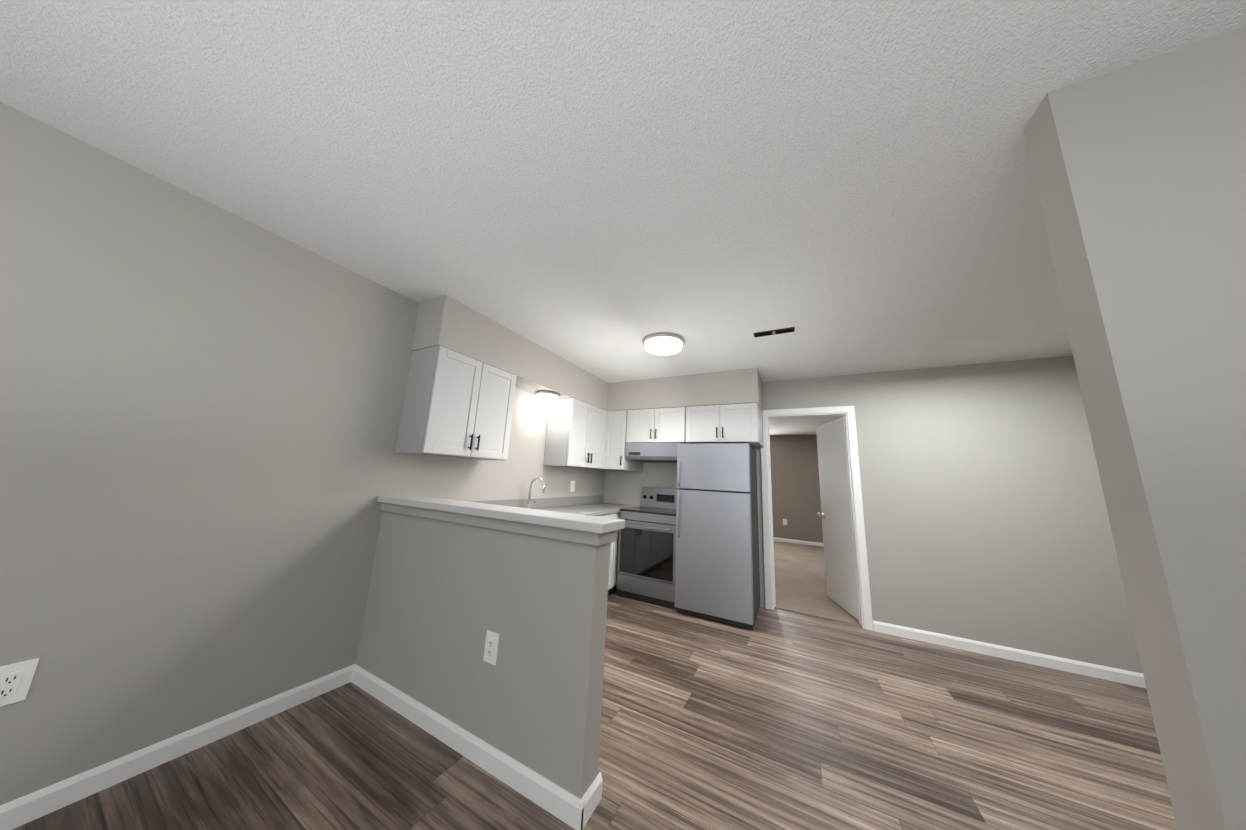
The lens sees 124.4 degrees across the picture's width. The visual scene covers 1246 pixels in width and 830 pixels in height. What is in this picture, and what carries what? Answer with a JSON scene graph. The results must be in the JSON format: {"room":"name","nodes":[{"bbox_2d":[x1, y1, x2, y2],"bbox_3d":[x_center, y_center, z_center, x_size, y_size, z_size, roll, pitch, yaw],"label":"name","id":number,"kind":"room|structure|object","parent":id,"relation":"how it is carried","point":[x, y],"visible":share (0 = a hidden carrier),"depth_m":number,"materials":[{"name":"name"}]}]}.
{"room":"kitchen","nodes":[
{"label":"kitchen","id":0,"kind":"room"},
{"bbox_2d":[0,102,604,804],"bbox_3d":[-2.165,0.155,1.167,0.120,2.440,8.220,-3,-12,28],"label":"wall","id":1,"kind":"structure","parent":0,"point":[202,466],"depth_m":1.43,"materials":[{"name":"grey paint"}]},
{"bbox_2d":[0,658,38,706],"bbox_3d":[-2.081,0.914,1.114,0.010,0.128,0.080,-3,-12,28],"label":"outlet","id":2,"kind":"object","parent":1,"relation":"attached to","point":[15,680],"visible":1,"depth_m":1.12,"materials":[{"name":"white plastic"}]},
{"bbox_2d":[0,664,355,829],"bbox_3d":[-2.806,1.045,-0.289,0.014,0.086,5.200,-3,-12,28],"label":"baseboard","id":3,"kind":"structure","parent":1,"relation":"attached to","point":[25,809],"depth_m":1.34,"materials":[{"name":"white wood"}]},
{"bbox_2d":[394,346,516,460],"bbox_3d":[-1.208,-0.043,2.504,0.350,0.723,0.700,-3,-12,28],"label":"upper cabinet","id":4,"kind":"object","parent":1,"relation":"attached to","point":[457,405],"visible":1,"depth_m":2.30,"materials":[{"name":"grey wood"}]},
{"bbox_2d":[570,481,574,491],"bbox_3d":[-0.603,0.855,3.944,0.010,0.128,0.080,-3,-12,28],"label":"outlet","id":5,"kind":"object","parent":1,"relation":"attached to","point":[572,486],"visible":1,"depth_m":3.94,"materials":[{"name":"white plastic"}]},
{"bbox_2d":[544,398,606,468],"bbox_3d":[-0.506,0.242,3.818,0.350,0.723,0.742,-3,-12,28],"label":"upper cabinet","id":6,"kind":"object","parent":1,"relation":"attached to","point":[576,434],"visible":1,"depth_m":3.57,"materials":[{"name":"grey wood"}]},
{"bbox_2d":[355,511,609,798],"bbox_3d":[-0.833,1.046,1.727,1.640,1.030,0.120,-3,-12,28],"label":"wall","id":7,"kind":"structure","parent":0,"point":[443,597],"depth_m":1.52,"materials":[{"name":"grey paint"}]},
{"bbox_2d":[348,664,595,829],"bbox_3d":[-0.862,1.498,1.579,1.624,0.086,0.034,-3,-12,28],"label":"baseboard","id":8,"kind":"structure","parent":7,"relation":"attached to","point":[565,806],"depth_m":1.42,"materials":[{"name":"white wood"}]},
{"bbox_2d":[483,630,499,665],"bbox_3d":[-0.612,1.080,1.527,0.080,0.128,0.010,-3,-12,28],"label":"outlet","id":9,"kind":"object","parent":7,"relation":"attached to","point":[491,648],"visible":1,"depth_m":1.52,"materials":[{"name":"white plastic"}]},
{"bbox_2d":[380,502,616,545],"bbox_3d":[-0.800,0.568,1.814,1.660,0.055,0.160,-3,-12,28],"label":"trim","id":10,"kind":"structure","parent":7,"relation":"attached to","point":[581,537],"depth_m":1.59,"materials":[{"name":"grey paint"}]},
{"bbox_2d":[377,495,624,533],"bbox_3d":[-0.785,0.520,1.816,1.690,0.040,0.210,-3,-12,28],"label":"wall cap","id":11,"kind":"object","parent":7,"relation":"on","point":[589,523],"visible":1,"depth_m":1.61,"materials":[{"name":"laminate"}]},
{"bbox_2d":[411,295,762,411],"bbox_3d":[0.062,-0.422,3.104,2.080,0.365,2.780,-3,-12,28],"label":"soffit","id":12,"kind":"structure","parent":0,"point":[448,322],"depth_m":3.29,"materials":[{"name":"grey paint"}]},
{"bbox_2d":[536,390,559,402],"bbox_3d":[-0.774,-0.180,3.383,0.240,0.087,0.240,-3,-12,28],"label":"ceiling light","id":13,"kind":"object","parent":12,"relation":"attached to","point":[547,396],"visible":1,"depth_m":3.30,"materials":[{"name":"white glass"}]},
{"bbox_2d":[12,590,1176,829],"bbox_3d":[-0.152,1.289,-0.190,4.840,0.100,8.160,-3,-12,28],"label":"floor","id":14,"kind":"structure","parent":0,"point":[774,718],"depth_m":1.55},
{"bbox_2d":[599,513,618,595],"bbox_3d":[-0.592,1.435,3.266,0.596,0.868,1.039,-3,-12,28],"label":"base cabinet","id":15,"kind":"object","parent":14,"relation":"on","point":[612,577],"depth_m":3.54,"materials":[{"name":"white wood"}]},
{"bbox_2d":[468,495,637,515],"bbox_3d":[-0.626,0.914,3.252,0.605,0.138,2.648,-3,-12,28],"label":"countertop","id":16,"kind":"structure","parent":15,"relation":"on","point":[595,505],"depth_m":3.55,"materials":[{"name":"laminate"}]},
{"bbox_2d":[527,477,544,508],"bbox_3d":[-0.818,0.758,3.169,0.208,0.314,0.114,-3,-12,28],"label":"gooseneck faucet","id":17,"kind":"object","parent":16,"relation":"on","point":[530,486],"visible":0.9,"depth_m":3.16,"materials":[{"name":"silver metal"}]},
{"bbox_2d":[615,513,619,591],"bbox_3d":[-0.208,1.591,3.985,0.596,0.868,0.730,-3,-12,28],"label":"base cabinet","id":18,"kind":"object","parent":14,"relation":"on","point":[616,550],"depth_m":3.64,"materials":[{"name":"white wood"}]},
{"bbox_2d":[617,487,676,609],"bbox_3d":[0.372,1.421,3.725,0.672,1.160,0.682,-3,-12,28],"label":"electric range","id":19,"kind":"object","parent":14,"relation":"on","point":[646,555],"visible":0.65,"depth_m":3.48,"materials":[{"name":"grey metal"}]},
{"bbox_2d":[675,442,759,629],"bbox_3d":[0.989,1.141,3.418,0.710,1.655,0.730,-3,-12,28],"label":"fridge","id":20,"kind":"object","parent":14,"relation":"on","point":[717,576],"visible":1,"depth_m":3.15,"materials":[{"name":"grey metal"}]},
{"bbox_2d":[0,0,1245,434],"bbox_3d":[1.059,-0.760,2.321,4.840,0.100,12.860,-3,-12,28],"label":"ceiling","id":21,"kind":"structure","parent":0,"point":[600,188],"depth_m":1.21,"materials":[{"name":"white paint"}]},
{"bbox_2d":[643,332,684,354],"bbox_3d":[0.352,-0.598,2.854,0.360,0.087,0.360,-3,-12,28],"label":"kitchen ceiling light","id":22,"kind":"object","parent":21,"relation":"attached to","point":[664,343],"visible":1,"depth_m":2.76,"materials":[{"name":"white glass"}]},
{"bbox_2d":[753,327,794,336],"bbox_3d":[1.185,-0.649,2.584,0.290,0.007,0.075,-3,-12,28],"label":"ceiling vent","id":23,"kind":"object","parent":21,"relation":"in","point":[775,332],"visible":1,"depth_m":2.58,"materials":[{"name":"brown metal"}]},
{"bbox_2d":[770,435,822,542],"bbox_3d":[4.079,1.679,7.531,4.300,2.440,0.120,-3,-12,28],"label":"wall","id":24,"kind":"structure","parent":0,"point":[796,497],"depth_m":7.53,"materials":[{"name":"brown"}]},
{"bbox_2d":[773,537,823,546],"bbox_3d":[4.057,2.817,7.218,4.150,0.086,0.014,-3,-12,28],"label":"baseboard","id":25,"kind":"structure","parent":24,"relation":"attached to","point":[799,542],"depth_m":7.29,"materials":[{"name":"white wood"}]},
{"bbox_2d":[773,541,860,625],"bbox_3d":[3.011,2.487,5.283,4.420,0.108,4.700,-3,-12,28],"label":"floor","id":26,"kind":"structure","parent":0,"point":[800,580],"depth_m":4.32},
{"bbox_2d":[603,356,1142,673],"bbox_3d":[1.798,0.812,3.582,4.600,2.440,0.120,-3,-12,28],"label":"wall","id":27,"kind":"structure","parent":0,"point":[986,516],"depth_m":2.84,"materials":[{"name":"grey paint"}]},
{"bbox_2d":[604,410,642,471],"bbox_3d":[0.020,0.346,4.227,0.288,0.723,0.580,-3,-12,28],"label":"upper cabinet","id":28,"kind":"object","parent":27,"relation":"attached to","point":[615,444],"visible":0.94,"depth_m":4.01,"materials":[{"name":"grey wood"}]},
{"bbox_2d":[626,407,687,443],"bbox_3d":[0.482,0.167,4.019,0.727,0.403,0.580,-3,-12,28],"label":"upper cabinet","id":29,"kind":"object","parent":27,"relation":"attached to","point":[662,425],"visible":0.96,"depth_m":3.78,"materials":[{"name":"grey wood"}]},
{"bbox_2d":[625,443,681,462],"bbox_3d":[0.454,0.466,3.979,0.677,0.195,0.559,-3,-12,28],"label":"under-cabinet range hood","id":30,"kind":"object","parent":29,"relation":"attached to","point":[656,452],"visible":0.83,"depth_m":3.76,"materials":[{"name":"silver metal"}]},
{"bbox_2d":[686,403,763,447],"bbox_3d":[1.138,0.133,3.676,0.745,0.403,0.580,-3,-12,28],"label":"upper cabinet","id":31,"kind":"object","parent":27,"relation":"attached to","point":[725,423],"visible":1,"depth_m":3.44,"materials":[{"name":"grey wood"}]},
{"bbox_2d":[761,406,872,630],"bbox_3d":[1.963,0.969,3.460,0.904,2.102,0.152,-3,-12,28],"label":"door frame","id":32,"kind":"structure","parent":27,"relation":"attached to","point":[847,413],"depth_m":3.39,"materials":[{"name":"white wood"}]},
{"bbox_2d":[816,417,858,619],"bbox_3d":[2.374,1.069,3.702,0.312,2.000,0.709,-3,-12,28],"label":"door","id":33,"kind":"structure","parent":27,"relation":"in","point":[841,587],"depth_m":3.64,"materials":[{"name":"white wood"}]},
{"bbox_2d":[873,621,1145,687],"bbox_3d":[2.998,1.888,2.629,1.610,0.086,0.014,-3,-12,28],"label":"baseboard","id":34,"kind":"structure","parent":27,"relation":"attached to","point":[1053,662],"depth_m":2.57,"materials":[{"name":"white wood"}]},
{"bbox_2d":[1024,26,1245,829],"bbox_3d":[1.888,0.218,0.454,1.490,2.440,0.120,-3,-12,28],"label":"wall","id":35,"kind":"structure","parent":0,"point":[1139,170],"depth_m":0.79,"materials":[{"name":"grey paint"}]}
]}

